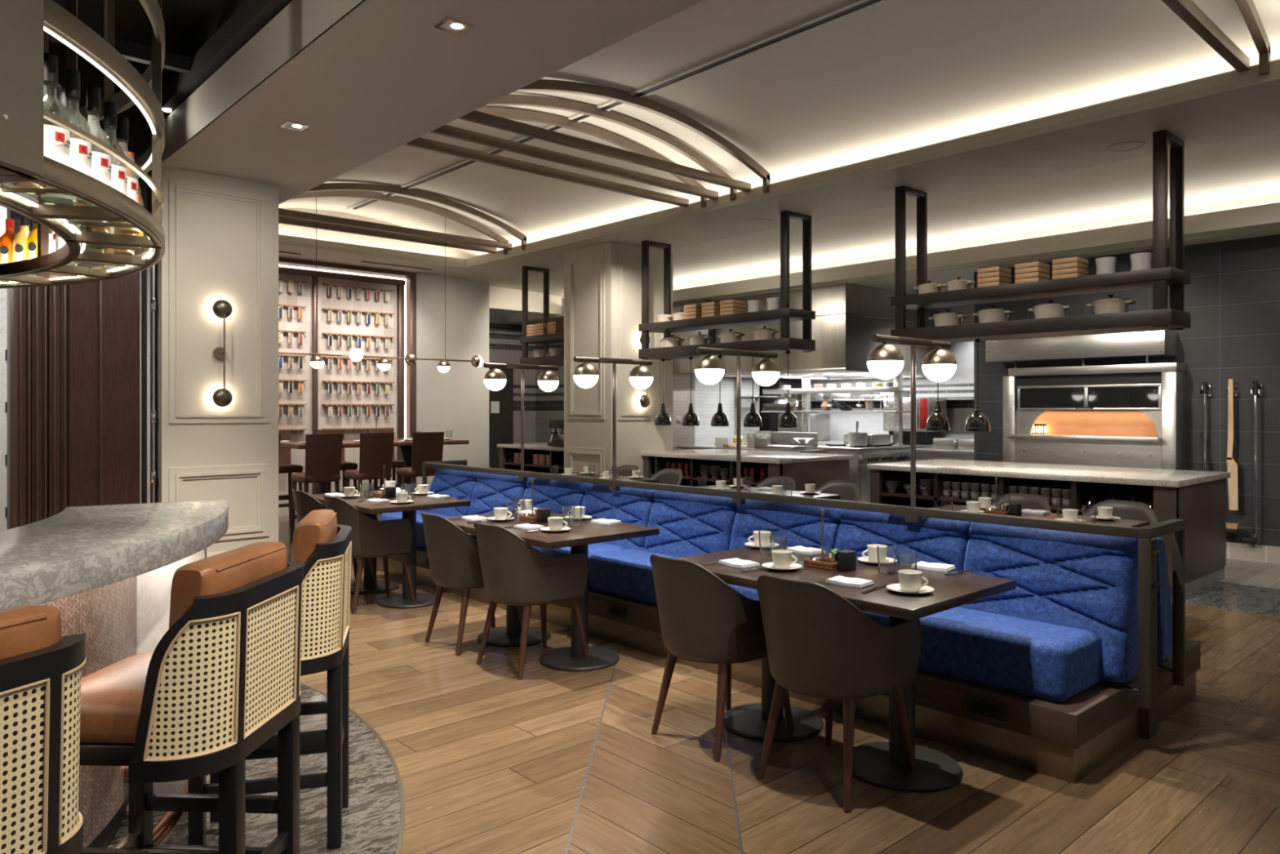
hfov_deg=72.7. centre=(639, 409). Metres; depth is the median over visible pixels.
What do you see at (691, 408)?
socket
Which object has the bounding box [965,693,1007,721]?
power outlet
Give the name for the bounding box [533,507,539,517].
bud vase
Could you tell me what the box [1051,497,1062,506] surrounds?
cup
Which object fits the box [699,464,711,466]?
bowl
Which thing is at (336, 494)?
napkin
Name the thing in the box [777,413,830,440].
microwave
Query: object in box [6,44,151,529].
wall
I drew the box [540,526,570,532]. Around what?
saucer
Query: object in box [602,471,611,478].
coffee cup
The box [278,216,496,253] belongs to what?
ceiling beam
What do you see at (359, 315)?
tube
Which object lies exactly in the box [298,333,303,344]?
tube
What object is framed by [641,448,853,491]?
countertop
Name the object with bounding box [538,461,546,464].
box
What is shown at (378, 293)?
tube
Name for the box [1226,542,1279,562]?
baseboard
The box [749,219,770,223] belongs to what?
grille
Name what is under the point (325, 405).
peg rail
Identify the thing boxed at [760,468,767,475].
copper mug
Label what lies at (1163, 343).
hood
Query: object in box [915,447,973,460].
counter
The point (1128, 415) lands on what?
oven
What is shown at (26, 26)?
rack
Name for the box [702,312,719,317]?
wooden crate
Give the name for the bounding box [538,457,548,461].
box
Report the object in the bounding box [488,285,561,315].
wall
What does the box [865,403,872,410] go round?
jar
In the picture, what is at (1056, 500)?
water glass
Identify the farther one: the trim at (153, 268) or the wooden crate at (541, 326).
the wooden crate at (541, 326)
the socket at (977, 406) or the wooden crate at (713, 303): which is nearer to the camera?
the socket at (977, 406)
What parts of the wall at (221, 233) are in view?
baseboard, panel moulding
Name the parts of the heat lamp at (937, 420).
lamp shade, cord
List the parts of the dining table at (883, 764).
plate, plate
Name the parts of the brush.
handle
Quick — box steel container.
[746,436,757,448]
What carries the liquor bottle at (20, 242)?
on the rack at (26, 26)
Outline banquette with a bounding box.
[376,459,1200,783]
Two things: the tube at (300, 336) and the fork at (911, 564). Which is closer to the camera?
the fork at (911, 564)
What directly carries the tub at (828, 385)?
on the shelf at (898, 391)
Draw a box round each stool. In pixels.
[0,604,85,853]
[79,541,303,853]
[187,509,351,848]
[278,430,302,523]
[278,435,280,542]
[289,433,342,542]
[314,429,357,493]
[344,432,394,519]
[365,428,405,519]
[395,431,444,491]
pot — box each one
[533,346,549,357]
[548,344,564,355]
[655,311,672,322]
[660,334,684,346]
[671,310,684,320]
[686,332,712,345]
[717,328,744,342]
[746,433,759,441]
[750,325,779,340]
[754,431,771,437]
[848,432,867,445]
[890,435,893,443]
[914,280,944,293]
[928,309,968,326]
[942,276,974,290]
[972,305,1014,323]
[1027,299,1073,319]
[1086,294,1136,314]
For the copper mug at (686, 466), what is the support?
on the copper mug at (686, 473)
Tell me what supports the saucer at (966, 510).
on the dining table at (1126, 522)
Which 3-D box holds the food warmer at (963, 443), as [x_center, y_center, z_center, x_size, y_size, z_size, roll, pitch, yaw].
[4.361,0.450,11.236,0.450,0.140,0.300,0,0,-42]
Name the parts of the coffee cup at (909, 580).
handle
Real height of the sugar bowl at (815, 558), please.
0.028 m
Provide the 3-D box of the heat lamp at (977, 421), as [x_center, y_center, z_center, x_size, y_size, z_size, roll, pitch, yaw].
[2.931,-0.210,7.549,0.206,0.800,0.206,0,0,-42]
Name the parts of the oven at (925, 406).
door, door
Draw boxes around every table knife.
[466,520,491,523]
[525,529,541,533]
[603,522,631,526]
[740,565,773,572]
[862,583,887,594]
[944,568,973,575]
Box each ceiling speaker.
[748,218,772,224]
[1107,141,1145,151]
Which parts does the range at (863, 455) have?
knob, knob, knob, control panel, knob, knob, knob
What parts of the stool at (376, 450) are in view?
leg, leg, seat, leg, backrest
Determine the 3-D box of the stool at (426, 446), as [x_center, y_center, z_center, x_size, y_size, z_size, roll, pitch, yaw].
[-2.563,0.845,10.136,0.420,1.171,0.475,0,0,-42]
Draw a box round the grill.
[763,385,811,410]
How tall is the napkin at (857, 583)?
0.022 m
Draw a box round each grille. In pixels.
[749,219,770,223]
[1110,142,1143,151]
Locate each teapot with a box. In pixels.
[1083,495,1099,508]
[1099,494,1115,502]
[1128,496,1142,502]
[1146,499,1153,511]
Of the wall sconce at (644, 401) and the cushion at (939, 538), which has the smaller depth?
the cushion at (939, 538)
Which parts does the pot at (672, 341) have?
lid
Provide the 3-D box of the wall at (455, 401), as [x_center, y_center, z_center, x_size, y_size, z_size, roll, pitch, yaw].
[-3.550,-0.295,14.122,1.300,3.450,2.100,0,0,-42]
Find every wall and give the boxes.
[0,205,7,333]
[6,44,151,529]
[140,165,278,557]
[151,0,365,169]
[161,0,246,88]
[278,262,406,515]
[416,273,488,491]
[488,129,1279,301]
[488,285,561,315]
[488,308,535,443]
[535,342,564,443]
[564,241,672,476]
[672,328,759,450]
[973,234,1279,546]
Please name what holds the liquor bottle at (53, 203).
on the rack at (26, 26)
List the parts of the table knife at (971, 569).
blade, handle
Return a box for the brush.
[1200,432,1239,533]
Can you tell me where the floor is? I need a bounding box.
[106,513,1279,853]
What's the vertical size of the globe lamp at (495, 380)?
0.929 m
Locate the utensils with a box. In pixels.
[863,395,875,403]
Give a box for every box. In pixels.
[533,453,544,457]
[533,457,538,461]
[538,453,546,457]
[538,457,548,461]
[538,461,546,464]
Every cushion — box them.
[0,604,62,659]
[80,650,154,744]
[168,541,287,628]
[291,509,337,563]
[380,509,457,548]
[426,467,479,515]
[468,472,528,515]
[522,477,587,515]
[532,542,630,586]
[581,483,657,548]
[589,546,759,604]
[644,490,738,556]
[728,498,842,551]
[834,508,971,571]
[862,604,1102,702]
[964,521,1137,682]
[1154,537,1172,660]
[1170,595,1172,616]
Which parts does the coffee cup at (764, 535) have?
handle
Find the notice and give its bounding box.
[490,401,499,413]
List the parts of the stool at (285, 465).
backrest, leg, seat, leg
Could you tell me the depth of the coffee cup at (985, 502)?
5.90 m
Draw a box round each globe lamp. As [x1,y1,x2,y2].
[483,362,559,480]
[573,355,653,490]
[694,346,780,504]
[866,333,956,523]
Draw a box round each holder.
[384,486,395,497]
[536,507,550,523]
[836,549,856,572]
[1008,502,1022,516]
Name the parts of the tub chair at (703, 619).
leg, seat, backrest, leg, leg, leg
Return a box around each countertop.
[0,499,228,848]
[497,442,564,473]
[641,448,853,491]
[866,458,1230,595]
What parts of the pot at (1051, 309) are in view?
lid, handle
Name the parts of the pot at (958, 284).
lid, handle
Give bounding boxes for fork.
[702,557,734,564]
[813,574,839,582]
[896,563,913,567]
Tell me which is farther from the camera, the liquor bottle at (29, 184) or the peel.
the peel
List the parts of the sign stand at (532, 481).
rod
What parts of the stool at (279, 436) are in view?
backrest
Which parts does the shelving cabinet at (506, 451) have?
panel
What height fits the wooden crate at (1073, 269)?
0.042 m
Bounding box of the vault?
[278,0,1279,258]
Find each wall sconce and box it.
[212,299,232,407]
[639,334,649,407]
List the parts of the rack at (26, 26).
panel, hanger post, hanger post, hanger post, gallery rail, hanger post, hanger post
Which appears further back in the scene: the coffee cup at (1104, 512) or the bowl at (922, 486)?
the bowl at (922, 486)
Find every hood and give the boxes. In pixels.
[713,283,931,379]
[986,329,1177,363]
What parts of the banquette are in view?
frame, rail, frame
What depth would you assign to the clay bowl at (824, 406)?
12.71 m
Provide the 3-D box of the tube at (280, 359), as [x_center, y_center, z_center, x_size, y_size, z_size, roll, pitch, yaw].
[-4.806,-0.633,11.629,0.057,0.157,0.040,0,0,-9]
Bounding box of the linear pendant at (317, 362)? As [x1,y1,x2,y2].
[278,197,483,373]
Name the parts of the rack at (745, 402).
post, rail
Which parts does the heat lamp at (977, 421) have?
lamp shade, cord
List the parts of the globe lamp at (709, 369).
lamp shade, post, lamp shade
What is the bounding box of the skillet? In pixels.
[828,398,853,410]
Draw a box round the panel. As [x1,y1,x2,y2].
[672,298,708,373]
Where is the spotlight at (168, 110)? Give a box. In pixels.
[161,108,172,112]
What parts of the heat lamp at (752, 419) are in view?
lamp shade, cord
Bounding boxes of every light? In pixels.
[0,188,152,283]
[43,26,155,169]
[280,120,309,131]
[433,17,473,35]
[778,373,874,378]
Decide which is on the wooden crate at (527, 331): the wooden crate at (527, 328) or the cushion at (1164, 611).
the wooden crate at (527, 328)
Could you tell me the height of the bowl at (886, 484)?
0.069 m
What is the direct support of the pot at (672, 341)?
on the shelf at (785, 314)
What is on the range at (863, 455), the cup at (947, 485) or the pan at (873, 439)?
the pan at (873, 439)
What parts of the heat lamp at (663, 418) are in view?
lamp shade, cord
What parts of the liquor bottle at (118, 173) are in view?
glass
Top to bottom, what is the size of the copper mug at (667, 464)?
0.075 m
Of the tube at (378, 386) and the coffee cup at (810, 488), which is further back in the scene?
the tube at (378, 386)
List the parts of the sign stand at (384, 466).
rod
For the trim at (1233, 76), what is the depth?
7.26 m
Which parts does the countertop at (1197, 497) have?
panel, panel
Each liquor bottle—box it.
[0,218,15,263]
[13,217,30,262]
[16,181,47,194]
[26,220,37,259]
[32,53,70,186]
[40,86,76,205]
[48,202,57,253]
[52,203,77,266]
[53,68,92,195]
[55,233,80,263]
[64,128,91,205]
[74,120,106,227]
[75,85,111,206]
[77,225,104,253]
[84,145,114,234]
[85,221,109,233]
[86,246,107,248]
[93,101,127,206]
[104,248,114,253]
[107,115,138,224]
[113,221,134,255]
[116,151,141,234]
[120,196,143,235]
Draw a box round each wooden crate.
[526,324,535,327]
[526,327,535,330]
[526,329,535,333]
[526,333,535,336]
[535,322,547,326]
[535,325,547,329]
[535,328,547,333]
[535,332,546,335]
[546,320,564,324]
[546,324,564,328]
[546,327,564,331]
[546,330,564,333]
[684,303,702,308]
[684,306,702,312]
[684,311,702,315]
[684,315,702,319]
[702,301,719,306]
[702,305,719,310]
[702,308,720,314]
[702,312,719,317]
[720,298,746,304]
[720,302,746,308]
[720,306,746,311]
[720,311,746,315]
[977,265,1011,273]
[977,271,1011,278]
[977,275,1011,283]
[977,280,1010,287]
[1014,260,1049,268]
[1014,266,1049,274]
[1014,271,1049,279]
[1014,276,1048,283]
[1052,255,1088,264]
[1052,261,1088,269]
[1052,266,1088,275]
[1052,271,1087,279]
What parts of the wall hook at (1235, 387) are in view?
arm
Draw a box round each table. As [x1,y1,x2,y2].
[280,438,468,493]
[310,489,470,608]
[444,511,659,671]
[555,471,659,483]
[675,437,822,453]
[678,545,1016,792]
[698,484,840,499]
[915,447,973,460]
[928,504,1149,527]
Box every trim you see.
[141,233,156,503]
[278,59,1279,263]
[300,681,404,853]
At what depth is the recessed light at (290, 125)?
6.19 m
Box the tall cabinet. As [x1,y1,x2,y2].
[759,380,801,431]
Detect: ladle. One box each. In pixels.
[856,392,862,406]
[856,421,858,432]
[884,392,890,406]
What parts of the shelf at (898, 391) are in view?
shelf, shelf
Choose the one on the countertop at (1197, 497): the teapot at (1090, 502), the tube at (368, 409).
the teapot at (1090, 502)
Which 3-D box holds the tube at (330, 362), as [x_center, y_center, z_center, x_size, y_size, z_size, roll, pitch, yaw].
[-4.302,-0.633,12.085,0.057,0.157,0.040,0,0,-9]
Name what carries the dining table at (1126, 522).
on the floor
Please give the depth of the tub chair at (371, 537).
6.17 m
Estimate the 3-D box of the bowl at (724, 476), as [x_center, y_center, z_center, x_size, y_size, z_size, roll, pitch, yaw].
[0.979,0.768,10.016,0.136,0.069,0.136,0,0,-42]
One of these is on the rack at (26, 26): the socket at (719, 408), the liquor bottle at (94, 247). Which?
the liquor bottle at (94, 247)
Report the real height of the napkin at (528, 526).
0.022 m
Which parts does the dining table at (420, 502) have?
plate, plate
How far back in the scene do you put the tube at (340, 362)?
12.16 m
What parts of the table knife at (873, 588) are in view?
handle, blade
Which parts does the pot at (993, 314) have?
lid, handle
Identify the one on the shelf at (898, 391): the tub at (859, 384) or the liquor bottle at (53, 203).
the tub at (859, 384)
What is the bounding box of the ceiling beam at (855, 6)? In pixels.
[346,0,890,210]
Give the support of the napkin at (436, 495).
on the dining table at (420, 502)
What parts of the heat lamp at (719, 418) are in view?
lamp shade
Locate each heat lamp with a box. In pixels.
[654,358,671,425]
[681,356,699,426]
[711,355,728,426]
[742,356,762,426]
[777,351,798,427]
[925,382,950,431]
[964,338,990,431]
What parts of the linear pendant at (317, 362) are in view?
lamp shade, lamp shade, lamp shade, lamp shade, lamp shade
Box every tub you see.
[802,384,811,388]
[813,383,822,388]
[826,383,835,387]
[840,383,850,387]
[856,382,866,386]
[872,382,882,386]
[884,382,893,386]
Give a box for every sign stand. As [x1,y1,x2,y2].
[382,465,385,493]
[531,480,533,517]
[820,509,826,562]
[995,476,997,511]
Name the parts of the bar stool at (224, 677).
seat frame, leg, cane trim, cane panel, frame, leg, cane panel, cane trim, leg, cane trim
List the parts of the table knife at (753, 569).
handle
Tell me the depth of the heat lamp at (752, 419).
9.37 m
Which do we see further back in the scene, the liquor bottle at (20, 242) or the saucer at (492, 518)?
the saucer at (492, 518)
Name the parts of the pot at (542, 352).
lid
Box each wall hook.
[1200,386,1211,395]
[1226,385,1238,395]
[1250,385,1262,395]
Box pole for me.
[1202,381,1207,471]
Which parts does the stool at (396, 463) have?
leg, backrest, leg, leg, seat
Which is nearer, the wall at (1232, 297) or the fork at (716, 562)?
the fork at (716, 562)
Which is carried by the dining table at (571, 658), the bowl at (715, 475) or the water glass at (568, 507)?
the water glass at (568, 507)
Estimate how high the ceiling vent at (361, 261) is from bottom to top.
0.008 m
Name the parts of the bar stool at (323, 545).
leg, leg, cane panel, cane trim, frame, leg, leg, cane panel, cane trim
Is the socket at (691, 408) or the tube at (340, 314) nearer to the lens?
the socket at (691, 408)
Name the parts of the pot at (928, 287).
lid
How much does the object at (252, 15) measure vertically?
0.150 m
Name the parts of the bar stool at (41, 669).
cane panel, cane trim, cane panel, cane trim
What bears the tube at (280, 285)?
hanging from the peg rail at (280, 279)
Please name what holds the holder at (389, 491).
on the dining table at (420, 502)
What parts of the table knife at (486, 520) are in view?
handle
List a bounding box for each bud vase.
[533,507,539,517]
[827,547,838,563]
[1000,502,1008,511]
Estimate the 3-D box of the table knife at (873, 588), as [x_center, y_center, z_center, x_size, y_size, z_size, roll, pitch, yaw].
[0.884,0.675,3.277,0.014,0.010,0.200,0,0,40]
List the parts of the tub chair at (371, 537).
leg, backrest, leg, leg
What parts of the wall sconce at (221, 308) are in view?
rod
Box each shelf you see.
[503,461,564,468]
[520,266,564,366]
[638,210,815,360]
[648,473,760,484]
[760,369,910,445]
[797,375,973,408]
[880,489,1088,512]
[890,129,1190,342]
[1006,434,1161,442]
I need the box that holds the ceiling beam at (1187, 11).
[1160,0,1249,72]
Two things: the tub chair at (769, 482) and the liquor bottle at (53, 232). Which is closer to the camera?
the liquor bottle at (53, 232)
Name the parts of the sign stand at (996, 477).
rod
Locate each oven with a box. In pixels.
[883,396,946,444]
[1003,355,1186,470]
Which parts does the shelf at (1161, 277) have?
hanger frame, shelf, shelf, hanger frame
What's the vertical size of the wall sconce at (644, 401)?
0.920 m
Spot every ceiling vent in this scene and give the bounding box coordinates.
[278,251,301,254]
[360,261,431,270]
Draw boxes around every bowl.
[522,513,531,516]
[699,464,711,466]
[700,471,710,477]
[709,465,721,467]
[710,471,719,478]
[719,467,729,470]
[719,472,729,479]
[749,474,755,481]
[793,438,813,443]
[808,556,820,561]
[821,400,832,410]
[884,480,898,484]
[884,482,898,485]
[884,484,898,493]
[903,484,917,487]
[903,486,918,493]
[919,478,933,481]
[919,480,933,484]
[919,483,933,486]
[919,484,933,488]
[919,487,933,495]
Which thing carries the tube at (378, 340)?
hanging from the peg rail at (324, 333)
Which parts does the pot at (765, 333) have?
lid, handle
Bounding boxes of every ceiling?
[48,0,223,67]
[161,0,1279,284]
[507,202,1279,324]
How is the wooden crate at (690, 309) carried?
on the wooden crate at (694, 313)
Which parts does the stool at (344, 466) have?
leg, backrest, leg, leg, seat, leg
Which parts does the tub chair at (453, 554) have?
leg, backrest, seat, leg, leg, leg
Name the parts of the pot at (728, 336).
lid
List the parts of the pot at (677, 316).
lid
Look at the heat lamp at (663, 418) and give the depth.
10.42 m
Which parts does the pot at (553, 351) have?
lid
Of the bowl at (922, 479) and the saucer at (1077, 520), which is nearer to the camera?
the saucer at (1077, 520)
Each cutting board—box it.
[723,443,742,447]
[729,444,746,447]
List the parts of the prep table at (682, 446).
splash guard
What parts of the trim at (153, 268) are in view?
frame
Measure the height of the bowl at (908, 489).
0.069 m
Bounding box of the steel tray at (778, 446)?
[758,444,814,449]
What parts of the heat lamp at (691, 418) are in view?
lamp shade, cord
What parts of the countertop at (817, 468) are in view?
panel, panel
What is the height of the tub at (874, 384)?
0.115 m
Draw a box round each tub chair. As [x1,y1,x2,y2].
[291,488,377,588]
[323,494,414,613]
[420,511,523,655]
[473,521,589,679]
[611,465,638,476]
[649,467,682,485]
[649,553,794,761]
[754,475,795,490]
[756,574,923,812]
[815,480,859,502]
[990,493,1051,512]
[1081,499,1157,524]
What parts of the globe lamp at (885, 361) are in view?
lamp shade, post, lamp shade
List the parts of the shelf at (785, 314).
hanger frame, shelf, shelf, hanger frame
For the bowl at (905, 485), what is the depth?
8.23 m
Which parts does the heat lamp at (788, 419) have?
lamp shade, cord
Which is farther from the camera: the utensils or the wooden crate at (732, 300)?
the utensils
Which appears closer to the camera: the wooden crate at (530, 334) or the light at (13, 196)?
the light at (13, 196)
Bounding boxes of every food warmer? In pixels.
[933,437,968,449]
[958,438,973,450]
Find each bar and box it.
[48,30,190,74]
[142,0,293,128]
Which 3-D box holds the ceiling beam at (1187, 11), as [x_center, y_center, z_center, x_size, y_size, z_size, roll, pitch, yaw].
[2.547,-2.158,4.331,3.370,0.075,0.060,0,0,-42]
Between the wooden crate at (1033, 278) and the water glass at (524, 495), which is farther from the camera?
the wooden crate at (1033, 278)
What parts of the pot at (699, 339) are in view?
lid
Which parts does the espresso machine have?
panel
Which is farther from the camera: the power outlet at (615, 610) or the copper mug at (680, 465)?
the copper mug at (680, 465)
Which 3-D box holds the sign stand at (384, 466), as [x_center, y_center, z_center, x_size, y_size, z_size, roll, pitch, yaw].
[-2.001,0.551,6.796,0.040,0.233,0.040,0,0,-42]
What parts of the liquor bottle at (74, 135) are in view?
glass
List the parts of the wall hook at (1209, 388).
arm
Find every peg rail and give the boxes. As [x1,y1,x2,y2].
[278,278,306,283]
[278,304,306,308]
[278,329,306,333]
[278,354,306,357]
[278,379,306,382]
[278,403,306,405]
[278,428,306,431]
[322,283,394,291]
[322,307,394,315]
[322,332,394,338]
[322,355,394,360]
[322,380,394,384]
[322,404,394,406]
[322,426,394,430]
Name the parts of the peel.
handle, blade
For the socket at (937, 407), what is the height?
0.102 m
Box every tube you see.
[278,280,283,292]
[278,306,283,318]
[278,331,283,343]
[278,355,283,368]
[278,381,283,392]
[278,405,283,417]
[288,281,293,293]
[288,306,293,318]
[288,332,293,344]
[288,356,293,368]
[288,381,293,393]
[288,405,293,417]
[298,282,303,293]
[298,307,303,319]
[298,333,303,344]
[298,356,303,368]
[298,382,303,393]
[298,405,303,417]
[328,285,333,297]
[328,310,333,321]
[328,334,333,346]
[328,358,333,369]
[328,382,333,393]
[328,405,333,417]
[337,286,342,297]
[337,311,342,322]
[337,335,342,346]
[337,358,342,369]
[337,382,342,393]
[337,405,342,416]
[347,287,352,298]
[347,311,352,322]
[347,335,352,346]
[347,359,352,369]
[347,382,352,393]
[347,405,352,416]
[357,288,361,299]
[357,312,361,323]
[357,336,361,347]
[357,360,361,370]
[357,382,361,394]
[357,405,361,416]
[366,288,371,300]
[366,313,371,324]
[366,337,371,347]
[366,360,371,370]
[366,382,371,394]
[366,405,371,416]
[376,289,380,301]
[376,313,380,324]
[376,337,380,348]
[376,383,380,394]
[376,405,380,416]
[385,290,389,302]
[385,314,389,325]
[385,337,389,348]
[385,383,389,394]
[385,405,389,416]
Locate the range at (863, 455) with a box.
[715,440,933,502]
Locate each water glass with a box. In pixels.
[360,482,369,497]
[363,481,373,497]
[404,483,415,498]
[505,501,518,519]
[512,495,524,513]
[561,506,574,525]
[568,506,582,527]
[742,475,751,489]
[758,530,775,555]
[769,535,786,560]
[782,482,792,495]
[876,545,896,574]
[897,551,917,569]
[941,495,953,510]
[997,494,1009,509]
[1056,499,1070,517]
[1081,505,1096,523]
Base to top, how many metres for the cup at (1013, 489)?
0.070 m
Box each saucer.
[337,494,359,497]
[389,500,413,503]
[412,491,433,494]
[486,516,514,521]
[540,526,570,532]
[564,515,591,519]
[627,475,644,478]
[728,484,747,487]
[744,542,779,548]
[761,562,802,570]
[800,490,821,493]
[857,555,897,564]
[886,583,933,594]
[959,509,983,513]
[979,506,998,509]
[1054,518,1085,522]
[1089,515,1120,519]
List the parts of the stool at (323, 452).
leg, leg, seat, backrest, leg, leg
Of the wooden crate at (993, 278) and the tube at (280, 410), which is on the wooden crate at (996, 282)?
the wooden crate at (993, 278)
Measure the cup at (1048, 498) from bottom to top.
0.070 m
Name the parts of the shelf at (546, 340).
hanger frame, shelf, shelf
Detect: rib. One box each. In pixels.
[291,190,508,254]
[304,182,526,249]
[475,107,707,207]
[484,94,737,200]
[515,79,769,192]
[1235,0,1271,75]
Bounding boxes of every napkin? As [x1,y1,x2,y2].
[324,492,343,496]
[365,497,390,502]
[395,488,408,492]
[426,493,450,497]
[461,515,488,521]
[512,523,544,530]
[515,509,533,514]
[590,518,622,524]
[717,557,760,568]
[757,486,772,490]
[786,545,825,555]
[824,575,874,588]
[911,560,955,572]
[1022,508,1050,514]
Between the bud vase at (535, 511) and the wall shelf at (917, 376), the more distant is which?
the wall shelf at (917, 376)
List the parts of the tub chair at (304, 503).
backrest, leg, leg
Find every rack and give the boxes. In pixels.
[0,0,164,288]
[735,377,778,435]
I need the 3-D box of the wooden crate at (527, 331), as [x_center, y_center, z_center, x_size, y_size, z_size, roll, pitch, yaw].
[-1.494,-1.088,12.315,0.220,0.042,0.190,0,0,-42]
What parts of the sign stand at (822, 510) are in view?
rod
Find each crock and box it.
[746,299,761,312]
[766,297,780,310]
[1094,257,1116,275]
[1129,252,1152,271]
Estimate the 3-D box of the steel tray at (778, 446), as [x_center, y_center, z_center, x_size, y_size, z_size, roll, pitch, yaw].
[1.940,0.502,11.540,0.430,0.045,0.600,0,0,-42]
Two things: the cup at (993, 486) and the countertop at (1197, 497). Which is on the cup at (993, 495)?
the cup at (993, 486)
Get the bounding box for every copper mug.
[664,462,671,468]
[671,462,677,468]
[677,462,684,469]
[684,463,689,470]
[684,469,689,475]
[742,466,749,474]
[742,473,749,480]
[749,467,758,474]
[749,474,759,481]
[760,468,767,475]
[760,475,767,481]
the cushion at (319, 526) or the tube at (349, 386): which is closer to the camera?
the cushion at (319, 526)
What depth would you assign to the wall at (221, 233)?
7.52 m
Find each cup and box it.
[343,486,358,496]
[382,480,395,487]
[395,492,411,502]
[414,484,428,493]
[493,506,511,519]
[515,498,531,510]
[547,516,567,530]
[564,467,573,475]
[567,506,585,518]
[582,466,591,473]
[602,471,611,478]
[631,470,640,477]
[715,480,725,488]
[733,478,742,486]
[747,530,770,546]
[771,549,797,568]
[772,484,782,494]
[804,483,815,493]
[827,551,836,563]
[862,543,887,562]
[897,568,928,591]
[942,480,951,489]
[942,488,951,497]
[951,481,960,489]
[951,489,960,497]
[960,482,970,490]
[960,490,970,498]
[965,501,980,512]
[970,483,979,491]
[970,490,979,499]
[977,497,991,507]
[981,484,991,492]
[981,491,991,497]
[991,484,998,493]
[991,492,998,501]
[1008,485,1017,493]
[1017,486,1028,493]
[1029,486,1039,494]
[1040,487,1050,496]
[1043,496,1050,504]
[1051,488,1062,497]
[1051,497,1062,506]
[1062,488,1071,497]
[1062,497,1071,506]
[1062,508,1078,521]
[1097,506,1113,519]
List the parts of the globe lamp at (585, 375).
lamp shade, post, lamp shade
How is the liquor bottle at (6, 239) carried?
on the rack at (26, 26)
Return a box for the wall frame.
[278,257,416,494]
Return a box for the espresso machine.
[547,419,564,446]
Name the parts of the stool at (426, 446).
leg, leg, seat, backrest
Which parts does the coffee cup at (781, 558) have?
handle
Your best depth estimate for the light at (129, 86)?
2.65 m
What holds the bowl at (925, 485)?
on the bowl at (922, 486)
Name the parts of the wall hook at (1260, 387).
arm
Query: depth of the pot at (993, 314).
7.34 m
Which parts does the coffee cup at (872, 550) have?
handle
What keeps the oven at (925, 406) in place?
on the range at (863, 455)
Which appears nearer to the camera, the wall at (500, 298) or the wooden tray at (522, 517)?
the wooden tray at (522, 517)
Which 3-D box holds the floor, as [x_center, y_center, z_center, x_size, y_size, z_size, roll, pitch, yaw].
[-0.707,1.478,7.185,16.600,0.105,17.600,0,0,-42]
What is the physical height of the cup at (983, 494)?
0.070 m
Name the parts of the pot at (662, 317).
lid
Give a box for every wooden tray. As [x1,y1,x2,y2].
[373,492,385,497]
[519,514,536,522]
[804,556,836,570]
[983,509,1008,515]
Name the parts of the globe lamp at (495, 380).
lamp shade, post, lamp shade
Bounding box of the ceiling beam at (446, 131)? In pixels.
[428,124,718,199]
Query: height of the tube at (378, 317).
0.157 m
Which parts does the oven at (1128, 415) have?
frame, handle, panel, mouth panel, door glass, trim, frame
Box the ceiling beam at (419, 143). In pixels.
[403,137,688,207]
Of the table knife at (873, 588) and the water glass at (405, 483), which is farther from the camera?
the water glass at (405, 483)
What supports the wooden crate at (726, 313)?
on the shelf at (785, 314)
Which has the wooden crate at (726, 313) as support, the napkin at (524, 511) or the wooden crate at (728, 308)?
the wooden crate at (728, 308)
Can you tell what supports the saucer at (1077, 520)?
on the dining table at (1126, 522)
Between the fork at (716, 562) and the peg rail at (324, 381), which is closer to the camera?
the fork at (716, 562)
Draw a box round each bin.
[715,437,728,446]
[732,435,743,444]
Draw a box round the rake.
[1242,380,1257,542]
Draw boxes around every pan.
[809,393,828,399]
[828,393,858,399]
[844,433,890,445]
[880,392,907,399]
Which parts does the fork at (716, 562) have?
handle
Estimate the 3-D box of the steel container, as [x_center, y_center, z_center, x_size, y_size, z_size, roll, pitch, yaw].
[1.548,0.455,11.994,0.150,0.150,0.150,0,0,-42]
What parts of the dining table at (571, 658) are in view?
plate, plate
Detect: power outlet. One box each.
[425,555,429,565]
[607,602,626,618]
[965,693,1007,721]
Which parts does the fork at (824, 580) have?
handle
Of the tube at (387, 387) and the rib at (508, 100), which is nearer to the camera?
the rib at (508, 100)
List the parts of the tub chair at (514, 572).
leg, seat, leg, backrest, leg, leg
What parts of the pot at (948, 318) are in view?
lid, handle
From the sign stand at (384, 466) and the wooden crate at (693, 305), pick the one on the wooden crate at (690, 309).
the wooden crate at (693, 305)
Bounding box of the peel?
[1226,378,1238,510]
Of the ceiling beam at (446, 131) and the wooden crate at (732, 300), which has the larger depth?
the wooden crate at (732, 300)
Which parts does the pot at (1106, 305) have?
lid, handle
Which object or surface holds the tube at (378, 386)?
hanging from the peg rail at (324, 381)
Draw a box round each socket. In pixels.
[660,403,666,411]
[675,415,680,422]
[688,403,693,411]
[717,403,722,411]
[750,402,755,411]
[785,402,791,412]
[933,401,941,412]
[973,400,981,412]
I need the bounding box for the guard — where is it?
[770,431,817,446]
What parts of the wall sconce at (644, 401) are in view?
rod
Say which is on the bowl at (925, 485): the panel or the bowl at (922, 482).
the bowl at (922, 482)
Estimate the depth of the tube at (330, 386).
12.07 m
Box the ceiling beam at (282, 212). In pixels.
[278,208,512,249]
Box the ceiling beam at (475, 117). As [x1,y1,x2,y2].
[457,110,751,191]
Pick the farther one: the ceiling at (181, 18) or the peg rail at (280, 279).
the peg rail at (280, 279)
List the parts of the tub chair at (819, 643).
leg, seat, leg, backrest, leg, leg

